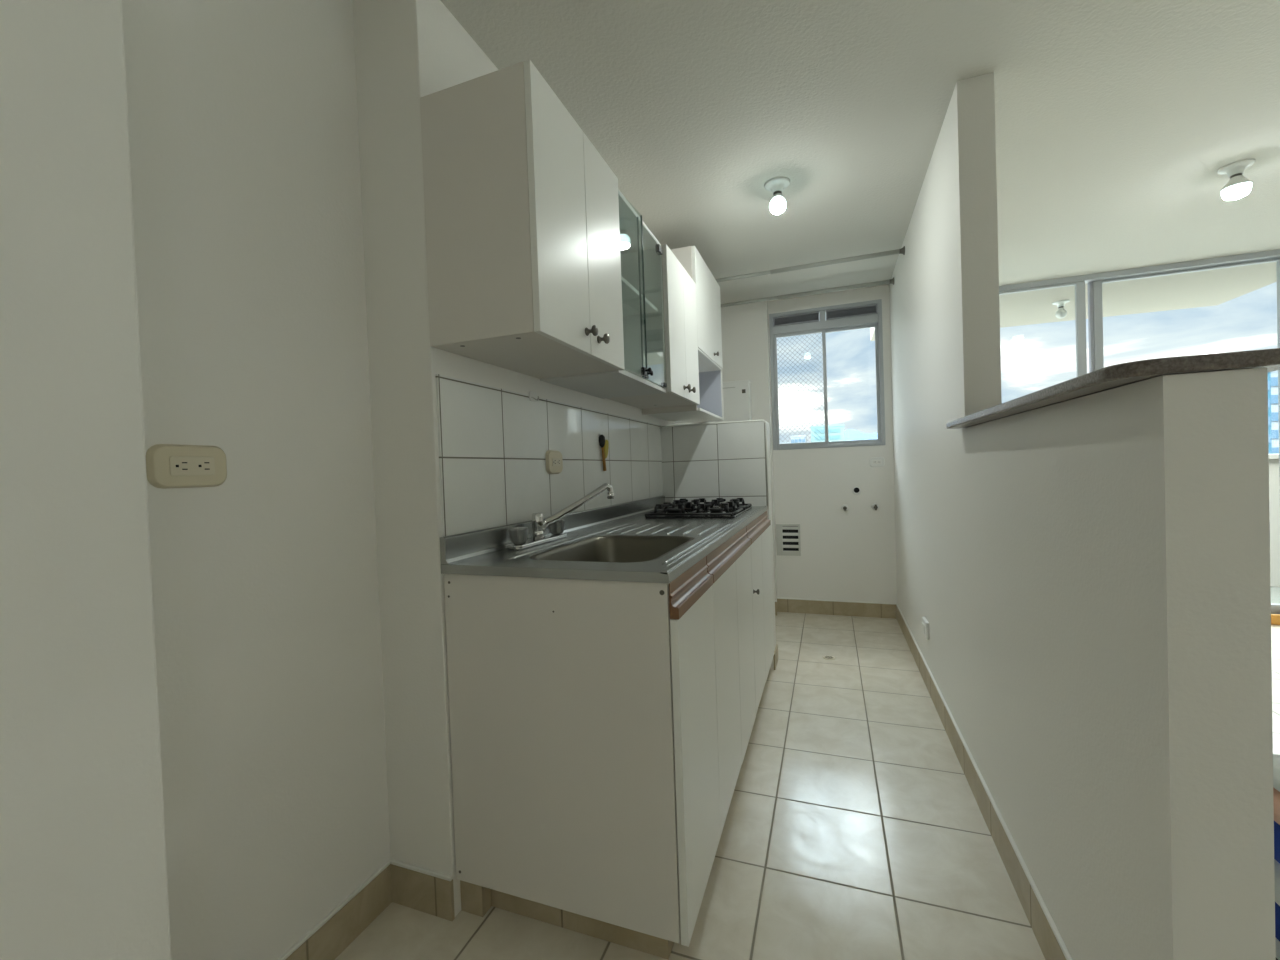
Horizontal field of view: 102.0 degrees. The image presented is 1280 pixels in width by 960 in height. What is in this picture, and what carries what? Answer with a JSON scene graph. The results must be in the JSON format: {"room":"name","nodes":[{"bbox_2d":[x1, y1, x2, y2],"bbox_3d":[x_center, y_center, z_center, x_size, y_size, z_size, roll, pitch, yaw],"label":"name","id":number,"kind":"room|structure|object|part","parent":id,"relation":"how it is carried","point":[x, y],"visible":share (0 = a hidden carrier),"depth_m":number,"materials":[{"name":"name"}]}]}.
{"room":"kitchen","nodes":[
{"label":"kitchen","id":0,"kind":"room"},
{"bbox_2d":[122,0,389,959],"bbox_3d":[-0.850,-0.055,1.098,0.120,2.340,0.576,-2,1,20],"label":"wall","id":1,"kind":"structure","parent":0,"point":[243,114],"depth_m":1.08,"materials":[{"name":"white paint"}]},
{"bbox_2d":[146,444,226,488],"bbox_3d":[-0.829,-0.026,0.957,0.015,0.079,0.127,-2,1,20],"label":"wall outlet","id":2,"kind":"object","parent":1,"relation":"attached to","point":[167,465],"visible":0.99,"depth_m":0.94,"materials":[{"name":"beige plastic"}]},
{"bbox_2d":[277,858,391,959],"bbox_3d":[-0.750,1.058,1.095,0.009,0.109,0.576,-2,1,20],"label":"baseboard","id":3,"kind":"structure","parent":1,"relation":"attached to","point":[338,929],"depth_m":1.23,"materials":[{"name":"beige tile"}]},
{"bbox_2d":[0,0,701,959],"bbox_3d":[-0.665,-0.065,1.278,0.300,2.340,6.350,-2,1,20],"label":"wall","id":4,"kind":"structure","parent":0,"point":[83,865],"depth_m":0.70,"materials":[{"name":"white paint"}]},
{"bbox_2d":[391,859,454,920],"bbox_3d":[-0.558,1.047,1.327,0.193,0.109,0.009,-2,1,20],"label":"baseboard","id":5,"kind":"structure","parent":4,"relation":"attached to","point":[415,887],"depth_m":1.32,"materials":[{"name":"beige tile"}]},
{"bbox_2d":[420,60,624,378],"bbox_3d":[-0.278,-0.640,1.448,0.341,0.604,0.513,-2,1,20],"label":"upper cabinet","id":6,"kind":"object","parent":4,"relation":"attached to","point":[522,228],"visible":1,"depth_m":1.24,"materials":[{"name":"white wood"}]},
{"bbox_3d":[-0.197,-0.639,1.286,0.017,0.602,0.264,-2,1,20],"label":"door","id":7,"kind":"part","parent":6,"relation":"part of","materials":[{"name":"white laminate"}]},
{"bbox_3d":[-0.129,-0.398,1.385,0.031,0.029,0.029,-2,1,20],"label":"knob","id":8,"kind":"part","parent":6,"relation":"part of","materials":[{"name":"grey metal"}]},
{"bbox_3d":[-0.102,-0.396,1.457,0.031,0.029,0.029,-2,1,20],"label":"knob","id":9,"kind":"part","parent":6,"relation":"part of","materials":[{"name":"grey metal"}]},
{"bbox_3d":[-0.109,-0.646,1.528,0.017,0.602,0.246,-2,1,20],"label":"door","id":10,"kind":"part","parent":6,"relation":"part of","materials":[{"name":"white laminate"}]},
{"bbox_2d":[435,374,662,535],"bbox_3d":[-0.187,-0.087,2.143,0.006,0.404,1.819,-2,1,20],"label":"tiled wall","id":11,"kind":"structure","parent":4,"relation":"attached to","point":[493,442],"depth_m":1.64,"materials":[{"name":"white tile"}]},
{"bbox_2d":[529,391,538,401],"bbox_3d":[-0.343,-0.274,1.695,0.017,0.032,0.048,-2,1,20],"label":"hook","id":12,"kind":"object","parent":11,"relation":"attached to","point":[532,395],"visible":1,"depth_m":1.69,"materials":[{"name":"white plastic"}]},
{"bbox_2d":[545,450,562,473],"bbox_3d":[-0.296,-0.062,1.810,0.015,0.082,0.104,-2,1,20],"label":"wall outlet","id":13,"kind":"object","parent":11,"relation":"attached to","point":[554,462],"visible":1,"depth_m":1.79,"materials":[{"name":"beige plastic"}]},
{"bbox_2d":[599,434,608,470],"bbox_3d":[-0.151,-0.116,2.205,0.030,0.156,0.075,-2,1,20],"label":"cooking utensils","id":14,"kind":"object","parent":11,"relation":"hanging from","point":[603,443],"visible":1,"depth_m":2.19,"materials":[{"name":"black plastic"}]},
{"bbox_3d":[-0.154,-0.090,2.196,0.013,0.104,0.030,-2,1,20],"label":"handle","id":15,"kind":"part","parent":14,"relation":"part of","materials":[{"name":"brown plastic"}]},
{"bbox_2d":[460,880,673,959],"bbox_3d":[0.106,1.018,2.077,0.541,0.094,1.806,-2,1,20],"label":"baseboard","id":16,"kind":"structure","parent":4,"relation":"attached to","point":[477,900],"depth_m":1.26,"materials":[{"name":"beige tile"}]},
{"bbox_2d":[540,189,666,398],"bbox_3d":[-0.104,-0.651,1.933,0.334,0.607,0.515,-2,1,20],"label":"upper cabinet","id":17,"kind":"object","parent":4,"relation":"attached to","point":[644,373],"visible":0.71,"depth_m":2.11,"materials":[{"name":"white"}]},
{"bbox_2d":[621,276,657,316],"bbox_3d":[-0.133,-0.685,1.942,0.262,0.014,0.483,-2,1,20],"label":"shelf","id":18,"kind":"object","parent":17,"relation":"attached to","point":[630,296],"depth_m":2.02,"materials":[{"name":"white"}]},
{"bbox_3d":[0.024,-0.383,1.826,0.034,0.027,0.024,-2,1,24],"label":"clip knob","id":19,"kind":"part","parent":17,"relation":"part of","materials":[{"name":"black plastic"}]},
{"bbox_3d":[0.031,-0.384,1.885,0.034,0.027,0.024,-2,1,20],"label":"clip knob","id":20,"kind":"part","parent":17,"relation":"part of","materials":[{"name":"black plastic"}]},
{"bbox_2d":[607,244,699,408],"bbox_3d":[0.073,-0.669,2.410,0.341,0.604,0.504,-2,1,20],"label":"upper cabinet","id":21,"kind":"object","parent":4,"relation":"attached to","point":[679,289],"visible":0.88,"depth_m":2.31,"materials":[{"name":"white wood"}]},
{"bbox_3d":[0.153,-0.668,2.247,0.017,0.602,0.251,-2,1,20],"label":"door","id":22,"kind":"part","parent":21,"relation":"part of","materials":[{"name":"white laminate"}]},
{"bbox_3d":[0.212,-0.414,2.319,0.031,0.029,0.029,-2,1,20],"label":"knob","id":23,"kind":"part","parent":21,"relation":"part of","materials":[{"name":"grey metal"}]},
{"bbox_3d":[0.239,-0.675,2.484,0.017,0.602,0.250,-2,1,20],"label":"door","id":24,"kind":"part","parent":21,"relation":"part of","materials":[{"name":"white laminate"}]},
{"bbox_2d":[642,246,723,422],"bbox_3d":[0.266,-0.768,2.949,0.338,0.823,0.644,-2,1,20],"label":"upper cabinet","id":25,"kind":"object","parent":4,"relation":"attached to","point":[708,301],"visible":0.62,"depth_m":2.89,"materials":[{"name":"white wood"}]},
{"bbox_3d":[0.265,-0.515,2.966,0.300,0.316,0.628,-2,1,20],"label":"niche frame","id":26,"kind":"part","parent":25,"relation":"part of","materials":[{"name":"white laminate"}]},
{"bbox_3d":[0.385,-0.929,2.901,0.017,0.504,0.642,-2,1,20],"label":"door","id":27,"kind":"part","parent":25,"relation":"part of","materials":[{"name":"white laminate"}]},
{"bbox_2d":[721,277,893,306],"bbox_3d":[1.012,-1.267,3.578,1.337,0.048,0.048,-2,1,20],"label":"rod","id":28,"kind":"object","parent":4,"relation":"attached to","point":[891,281],"visible":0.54,"depth_m":3.51,"materials":[{"name":"grey metal"}]},
{"bbox_2d":[715,246,904,281],"bbox_3d":[0.842,-1.257,3.111,1.337,0.048,0.048,-2,1,20],"label":"rod","id":29,"kind":"object","parent":4,"relation":"attached to","point":[902,250],"visible":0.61,"depth_m":3.03,"materials":[{"name":"grey metal"}]},
{"bbox_2d":[702,301,776,600],"bbox_3d":[0.745,-0.161,3.961,0.513,2.340,0.100,-2,1,20],"label":"wall","id":30,"kind":"structure","parent":0,"point":[744,327],"depth_m":3.86,"materials":[{"name":"white paint"}]},
{"bbox_2d":[705,380,751,422],"bbox_3d":[0.659,-0.424,3.860,0.333,0.594,0.132,-2,1,20],"label":"water heater","id":31,"kind":"object","parent":30,"relation":"attached to","point":[737,396],"visible":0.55,"depth_m":3.78,"materials":[{"name":"white metal"}]},
{"bbox_2d":[766,422,775,669],"bbox_3d":[0.448,0.360,2.979,0.600,1.354,0.159,-2,1,20],"label":"wall partition","id":32,"kind":"structure","parent":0,"point":[769,508],"depth_m":2.88,"materials":[{"name":"white paint"}]},
{"bbox_2d":[661,421,766,506],"bbox_3d":[0.405,-0.081,2.893,0.591,0.461,0.006,-2,1,20],"label":"tiled wall","id":33,"kind":"structure","parent":32,"relation":"attached to","point":[727,461],"depth_m":2.88,"materials":[{"name":"white tile"}]},
{"bbox_2d":[661,420,768,505],"bbox_3d":[0.407,-0.085,2.891,0.596,0.465,0.009,-2,1,20],"label":"trim","id":34,"kind":"structure","parent":33,"relation":"attached to","point":[749,420],"depth_m":2.79,"materials":[{"name":"white"}]},
{"bbox_2d":[773,644,777,669],"bbox_3d":[0.757,0.985,2.889,0.009,0.085,0.168,-2,1,20],"label":"baseboard","id":35,"kind":"structure","parent":32,"relation":"attached to","point":[775,656],"depth_m":2.86,"materials":[{"name":"beige tile"}]},
{"bbox_2d":[335,612,1279,959],"bbox_3d":[1.782,1.092,0.565,5.700,0.120,6.820,-2,1,20],"label":"floor","id":36,"kind":"structure","parent":0,"point":[855,828],"depth_m":1.48,"materials":[{"name":"beige tile"}]},
{"bbox_2d":[444,556,720,946],"bbox_3d":[-0.132,0.605,1.355,0.604,0.772,0.350,-2,1,20],"label":"base cabinet","id":37,"kind":"object","parent":36,"relation":"on","point":[583,713],"visible":1,"depth_m":1.18,"materials":[{"name":"white wood"}]},
{"bbox_3d":[0.130,0.250,1.250,0.020,0.076,0.345,-2,1,20],"label":"handle rail","id":38,"kind":"part","parent":37,"relation":"part of","materials":[{"name":"brown wood"}]},
{"bbox_3d":[0.142,0.636,1.257,0.017,0.695,0.348,-2,1,20],"label":"door","id":39,"kind":"part","parent":37,"relation":"part of","materials":[{"name":"white laminate"}]},
{"bbox_2d":[706,527,755,833],"bbox_3d":[0.053,0.593,1.863,0.604,0.777,0.727,-2,1,20],"label":"base cabinet","id":40,"kind":"object","parent":36,"relation":"on","point":[729,564],"visible":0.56,"depth_m":1.66,"materials":[{"name":"white wood"}]},
{"bbox_3d":[0.266,0.626,1.596,0.017,0.695,0.368,-2,1,20],"label":"door","id":41,"kind":"part","parent":40,"relation":"part of","materials":[{"name":"white laminate"}]},
{"bbox_3d":[0.315,0.234,1.757,0.020,0.076,0.723,-2,1,20],"label":"handle rail","id":42,"kind":"part","parent":40,"relation":"part of","materials":[{"name":"brown wood"}]},
{"bbox_3d":[0.391,0.618,1.938,0.017,0.700,0.356,-2,1,20],"label":"door","id":43,"kind":"part","parent":40,"relation":"part of","materials":[{"name":"white laminate"}]},
{"bbox_2d":[746,511,773,713],"bbox_3d":[0.315,0.571,2.550,0.626,0.777,0.741,-2,1,20],"label":"base cabinet","id":44,"kind":"object","parent":36,"relation":"on","point":[758,530],"visible":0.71,"depth_m":2.38,"materials":[{"name":"white wood"}]},
{"bbox_2d":[440,496,766,583],"bbox_3d":[0.096,0.221,2.040,0.590,0.225,1.824,-2,1,20],"label":"countertop","id":45,"kind":"structure","parent":44,"relation":"on","point":[616,542],"depth_m":1.53,"materials":[{"name":"grey metal"}]},
{"bbox_2d":[507,483,613,549],"bbox_3d":[-0.277,0.105,1.661,0.391,0.177,0.163,-3,1,-44],"label":"faucet","id":46,"kind":"object","parent":45,"relation":"on","point":[518,536],"visible":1,"depth_m":1.62,"materials":[{"name":"silver metal"}]},
{"bbox_3d":[-0.354,0.162,1.516,0.057,0.048,0.057,-2,1,20],"label":"tap handle","id":47,"kind":"part","parent":46,"relation":"part of","materials":[{"name":"grey plastic"}]},
{"bbox_3d":[-0.315,0.190,1.623,0.050,0.012,0.298,-2,1,20],"label":"plate","id":48,"kind":"part","parent":46,"relation":"part of","materials":[{"name":"silver metal"}]},
{"bbox_3d":[-0.278,0.156,1.725,0.057,0.048,0.057,-2,1,20],"label":"tap handle","id":49,"kind":"part","parent":46,"relation":"part of","materials":[{"name":"grey plastic"}]},
{"bbox_3d":[-0.206,0.085,1.680,0.265,0.142,0.026,-3,1,-29],"label":"spout","id":50,"kind":"part","parent":46,"relation":"part of","materials":[{"name":"silver metal"}]},
{"bbox_2d":[529,535,694,562],"bbox_3d":[-0.057,0.269,1.485,0.354,0.158,0.489,-2,1,20],"label":"sink basin","id":51,"kind":"object","parent":45,"relation":"in","point":[594,548],"depth_m":1.68,"materials":[{"name":"silver metal"}]},
{"bbox_2d":[645,498,751,517],"bbox_3d":[0.305,0.130,2.544,0.410,0.056,0.580,-2,1,20],"label":"gas stove","id":52,"kind":"object","parent":45,"relation":"on","point":[732,508],"visible":1,"depth_m":2.40,"materials":[{"name":"black metal"}]},
{"bbox_3d":[0.306,0.155,2.545,0.410,0.008,0.580,-2,1,20],"label":"hob plate","id":53,"kind":"part","parent":52,"relation":"part of","materials":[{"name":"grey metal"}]},
{"bbox_3d":[0.567,0.213,2.448,0.020,0.076,0.737,-2,1,20],"label":"handle rail","id":54,"kind":"part","parent":44,"relation":"part of","materials":[{"name":"brown wood"}]},
{"bbox_3d":[0.512,0.605,2.271,0.017,0.695,0.347,-2,1,20],"label":"door","id":55,"kind":"part","parent":44,"relation":"part of","materials":[{"name":"white laminate"}]},
{"bbox_3d":[0.639,0.597,2.619,0.017,0.700,0.391,-2,1,20],"label":"door","id":56,"kind":"part","parent":44,"relation":"part of","materials":[{"name":"white laminate"}]},
{"bbox_2d":[823,656,834,659],"bbox_3d":[1.078,1.014,2.960,0.064,0.003,0.064,-2,1,20],"label":"floor drain","id":57,"kind":"object","parent":36,"relation":"on","point":[824,657],"visible":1,"depth_m":2.96,"materials":[{"name":"silver plastic"}]},
{"bbox_3d":[1.401,0.925,0.848,0.620,0.232,0.320,-2,1,20],"label":"crate","id":58,"kind":"object","parent":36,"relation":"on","visible":0},
{"bbox_2d":[1275,937,1279,959],"bbox_3d":[1.377,0.788,0.821,0.620,0.043,0.280,-2,1,20],"label":"folded cloth","id":59,"kind":"object","parent":58,"relation":"on","point":[1277,943],"visible":0.02,"depth_m":0.88,"materials":[{"name":"white fabric"}]},
{"bbox_2d":[1275,902,1279,941],"bbox_3d":[1.373,0.737,0.821,0.645,0.060,0.280,-2,1,20],"label":"folded cloth","id":60,"kind":"object","parent":59,"relation":"on","point":[1277,907],"visible":0.04,"depth_m":0.86,"materials":[{"name":"blue fabric"}]},
{"bbox_2d":[1274,859,1279,905],"bbox_3d":[1.363,0.672,0.823,0.640,0.070,0.280,-2,1,20],"label":"folded cloth","id":61,"kind":"object","parent":60,"relation":"on","point":[1276,864],"visible":0.04,"depth_m":0.86,"materials":[{"name":"white fabric"}]},
{"bbox_2d":[1274,821,1279,862],"bbox_3d":[1.366,0.602,0.820,0.650,0.070,0.280,-2,1,20],"label":"folded cloth","id":62,"kind":"object","parent":61,"relation":"on","point":[1276,825],"visible":0.05,"depth_m":0.86,"materials":[{"name":"blue fabric"}]},
{"bbox_2d":[1273,787,1279,824],"bbox_3d":[1.371,0.557,0.822,0.620,0.020,0.230,-2,1,20],"label":"folded cloth","id":63,"kind":"object","parent":62,"relation":"on","point":[1276,794],"visible":0.08,"depth_m":0.89,"materials":[{"name":"beige"}]},
{"bbox_2d":[1273,754,1279,791],"bbox_3d":[1.391,0.533,0.851,0.560,0.025,0.180,-2,1,20],"label":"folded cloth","id":64,"kind":"object","parent":63,"relation":"on","point":[1276,758],"visible":0.18,"depth_m":0.94,"materials":[{"name":"white fabric"}]},
{"bbox_2d":[768,285,896,602],"bbox_3d":[1.170,-0.176,3.923,1.337,2.340,0.120,-2,1,20],"label":"wall","id":65,"kind":"structure","parent":0,"point":[849,555],"depth_m":3.77,"materials":[{"name":"white paint"}]},
{"bbox_2d":[776,524,800,555],"bbox_3d":[1.114,0.449,3.892,0.173,0.237,0.012,-2,1,20],"label":"air vent","id":66,"kind":"object","parent":65,"relation":"in","point":[787,535],"visible":1,"depth_m":3.89,"materials":[{"name":"grey plastic"}]},
{"bbox_2d":[769,299,884,449],"bbox_3d":[1.359,-0.747,3.802,0.769,1.022,0.066,-2,1,20],"label":"window","id":67,"kind":"structure","parent":65,"relation":"in","point":[866,314],"depth_m":3.78,"materials":[{"name":"grey metal"}]},
{"bbox_3d":[1.192,-0.675,3.851,0.368,0.841,0.020,-2,1,20],"label":"sash","id":68,"kind":"part","parent":67,"relation":"part of","materials":[{"name":"clear glass"}]},
{"bbox_2d":[777,333,824,443],"bbox_3d":[1.214,-0.678,3.920,0.354,0.832,0.004,-2,1,20],"label":"safety net","id":69,"kind":"object","parent":67,"relation":"attached to","point":[820,333],"visible":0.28,"depth_m":3.92,"materials":[{"name":"grey fabric"}]},
{"bbox_3d":[1.529,-0.685,3.754,0.373,0.841,0.020,-2,1,20],"label":"sash","id":70,"kind":"part","parent":67,"relation":"part of","materials":[{"name":"clear glass"}]},
{"bbox_2d":[777,597,896,618],"bbox_3d":[1.424,0.934,3.796,0.815,0.109,0.009,-2,1,20],"label":"baseboard","id":71,"kind":"structure","parent":65,"relation":"attached to","point":[791,605],"depth_m":3.78,"materials":[{"name":"beige tile"}]},
{"bbox_2d":[841,504,847,510],"bbox_3d":[1.476,0.201,3.735,0.048,0.048,0.046,-2,1,20],"label":"water valve","id":72,"kind":"object","parent":65,"relation":"attached to","point":[844,507],"visible":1,"depth_m":3.75,"materials":[{"name":"silver metal"}]},
{"bbox_2d":[852,487,860,494],"bbox_3d":[1.554,0.080,3.720,0.060,0.060,0.013,-2,1,20],"label":"outlet","id":73,"kind":"object","parent":65,"relation":"attached to","point":[856,490],"visible":1,"depth_m":3.72,"materials":[{"name":"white plastic"}]},
{"bbox_2d":[872,504,878,509],"bbox_3d":[1.663,0.192,3.663,0.048,0.048,0.052,-2,1,20],"label":"water valve","id":74,"kind":"object","parent":65,"relation":"attached to","point":[874,506],"visible":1,"depth_m":3.68,"materials":[{"name":"silver metal"}]},
{"bbox_2d":[869,457,884,466],"bbox_3d":[1.679,-0.127,3.672,0.098,0.069,0.007,-2,1,20],"label":"wall outlet","id":75,"kind":"object","parent":65,"relation":"attached to","point":[874,461],"visible":1,"depth_m":3.67,"materials":[{"name":"white plastic"}]},
{"bbox_2d":[441,0,1279,303],"bbox_3d":[1.695,-1.381,0.522,5.700,0.150,6.820,-2,1,20],"label":"ceiling","id":76,"kind":"structure","parent":0,"point":[1116,121],"depth_m":1.85,"materials":[{"name":"grey paint"}]},
{"bbox_2d":[764,176,789,214],"bbox_3d":[0.603,-1.233,2.272,0.110,0.130,0.110,-2,1,20],"label":"ceiling lamp","id":77,"kind":"object","parent":76,"relation":"attached to","point":[776,185],"visible":1,"depth_m":2.25,"materials":[{"name":"white ceramic"}]},
{"bbox_3d":[0.605,-1.177,2.273,0.062,0.018,0.062,-2,1,20],"label":"bulb","id":78,"kind":"part","parent":77,"relation":"part of","materials":[{"name":"white glass"}]},
{"bbox_2d":[1217,158,1255,199],"bbox_3d":[2.599,-1.298,2.261,0.110,0.139,0.110,-2,1,20],"label":"ceiling lamp","id":79,"kind":"object","parent":76,"relation":"attached to","point":[1238,186],"visible":1,"depth_m":2.24,"materials":[{"name":"white ceramic"}]},
{"bbox_3d":[2.600,-1.261,2.262,0.091,0.025,0.091,-2,1,20],"label":"bulb","id":80,"kind":"part","parent":79,"relation":"part of","materials":[{"name":"white glass"}]},
{"bbox_3d":[2.601,-1.239,2.262,0.082,0.020,0.082,-2,1,20],"label":"bulb","id":81,"kind":"part","parent":79,"relation":"part of","materials":[{"name":"white glass"}]},
{"bbox_2d":[870,262,1276,340],"bbox_3d":[3.392,-1.512,4.223,2.705,0.195,1.260,-2,1,20],"label":"ceiling","id":82,"kind":"structure","parent":0,"point":[1215,287],"depth_m":3.99,"materials":[{"name":"beige paint"}]},
{"bbox_2d":[1052,300,1069,318],"bbox_3d":[3.337,-1.346,4.110,0.110,0.130,0.110,-2,1,20],"label":"ceiling lamp","id":83,"kind":"object","parent":82,"relation":"attached to","point":[1061,313],"visible":1,"depth_m":4.09,"materials":[{"name":"white ceramic"}]},
{"bbox_2d":[889,72,1275,959],"bbox_3d":[1.361,-0.155,2.343,0.104,2.340,3.538,-2,1,20],"label":"wall","id":84,"kind":"structure","parent":0,"point":[1119,537],"depth_m":0.92,"materials":[{"name":"white paint"}]},
{"bbox_2d":[922,617,928,638],"bbox_3d":[1.383,0.717,2.515,0.019,0.080,0.110,-2,1,20],"label":"wall outlet","id":85,"kind":"object","parent":84,"relation":"attached to","point":[925,625],"visible":1,"depth_m":2.47,"materials":[{"name":"white plastic"}]},
{"bbox_2d":[896,603,1071,959],"bbox_3d":[1.277,0.967,2.190,0.009,0.109,3.128,-2,1,20],"label":"baseboard","id":86,"kind":"structure","parent":84,"relation":"attached to","point":[1050,941],"depth_m":1.45,"materials":[{"name":"beige tile"}]},
{"bbox_2d":[946,348,1279,428],"bbox_3d":[0.945,-0.171,1.209,0.202,0.022,1.142,-2,1,20],"label":"countertop","id":87,"kind":"structure","parent":84,"relation":"on","point":[1114,376],"depth_m":0.73,"materials":[{"name":"stone"}]},
{"bbox_2d":[1271,614,1279,624],"bbox_3d":[3.766,0.883,3.345,3.670,0.062,0.030,-2,1,20],"label":"trim","id":88,"kind":"structure","parent":84,"relation":"attached to","point":[1275,618],"depth_m":3.25,"materials":[{"name":"orange wood"}]},
{"bbox_2d":[999,249,1279,613],"bbox_3d":[3.747,-0.257,3.381,3.670,2.340,0.090,-2,1,20],"label":"window frame","id":89,"kind":"structure","parent":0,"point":[1095,281],"depth_m":3.56,"materials":[{"name":"grey metal"}]},
{"bbox_3d":[3.747,-0.257,3.381,3.670,2.340,0.090,-2,1,20],"label":"frame","id":90,"kind":"part","parent":89,"relation":"part of","materials":[{"name":"grey metal"}]},
{"bbox_2d":[1269,454,1279,586],"bbox_3d":[4.856,0.337,4.374,4.900,1.080,0.180,-2,1,20],"label":"wall","id":91,"kind":"structure","parent":0,"point":[1274,496],"depth_m":4.21,"materials":[{"name":"beige paint"}]},
{"bbox_2d":[1271,587,1279,603],"bbox_3d":[4.610,0.960,3.870,5.050,0.130,1.330,-2,1,20],"label":"floor","id":92,"kind":"structure","parent":0,"point":[1275,591],"depth_m":3.97,"materials":[{"name":"grey tile"}]},
{"label":"outside","id":93,"kind":"structure","parent":0,"visible":0},
{"bbox_3d":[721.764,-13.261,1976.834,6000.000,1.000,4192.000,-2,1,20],"label":"ground","id":94,"kind":"structure","parent":93,"visible":0},
{"bbox_2d":[791,435,806,442],"bbox_3d":[72.686,9.763,234.648,6.400,59.400,10.250,-2,1,20],"label":"building","id":95,"kind":"structure","parent":94,"relation":"on","point":[793,438],"depth_m":229.47,"materials":[{"name":"grey"}]},
{"bbox_2d":[810,424,843,441],"bbox_3d":[85.442,7.371,234.186,14.000,63.300,12.250,-2,1,20],"label":"building","id":96,"kind":"structure","parent":94,"relation":"on","point":[835,432],"depth_m":227.62,"materials":[{"name":"teal"}]},
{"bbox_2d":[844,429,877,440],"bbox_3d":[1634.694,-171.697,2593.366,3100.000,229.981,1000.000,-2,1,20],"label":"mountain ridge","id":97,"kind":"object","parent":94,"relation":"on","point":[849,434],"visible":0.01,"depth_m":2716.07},
{"bbox_2d":[1268,372,1271,453],"bbox_3d":[108.949,9.510,93.120,1.800,62.300,9.250,-2,1,20],"label":"building","id":98,"kind":"structure","parent":94,"relation":"on","point":[1269,373],"depth_m":88.32,"materials":[{"name":"blue glass"}]},
{"bbox_2d":[1271,370,1278,453],"bbox_3d":[113.768,10.503,92.459,7.550,60.000,9.250,-2,1,20],"label":"building","id":99,"kind":"structure","parent":94,"relation":"on","point":[1274,375],"depth_m":88.79,"materials":[{"name":"blue"}]}
]}

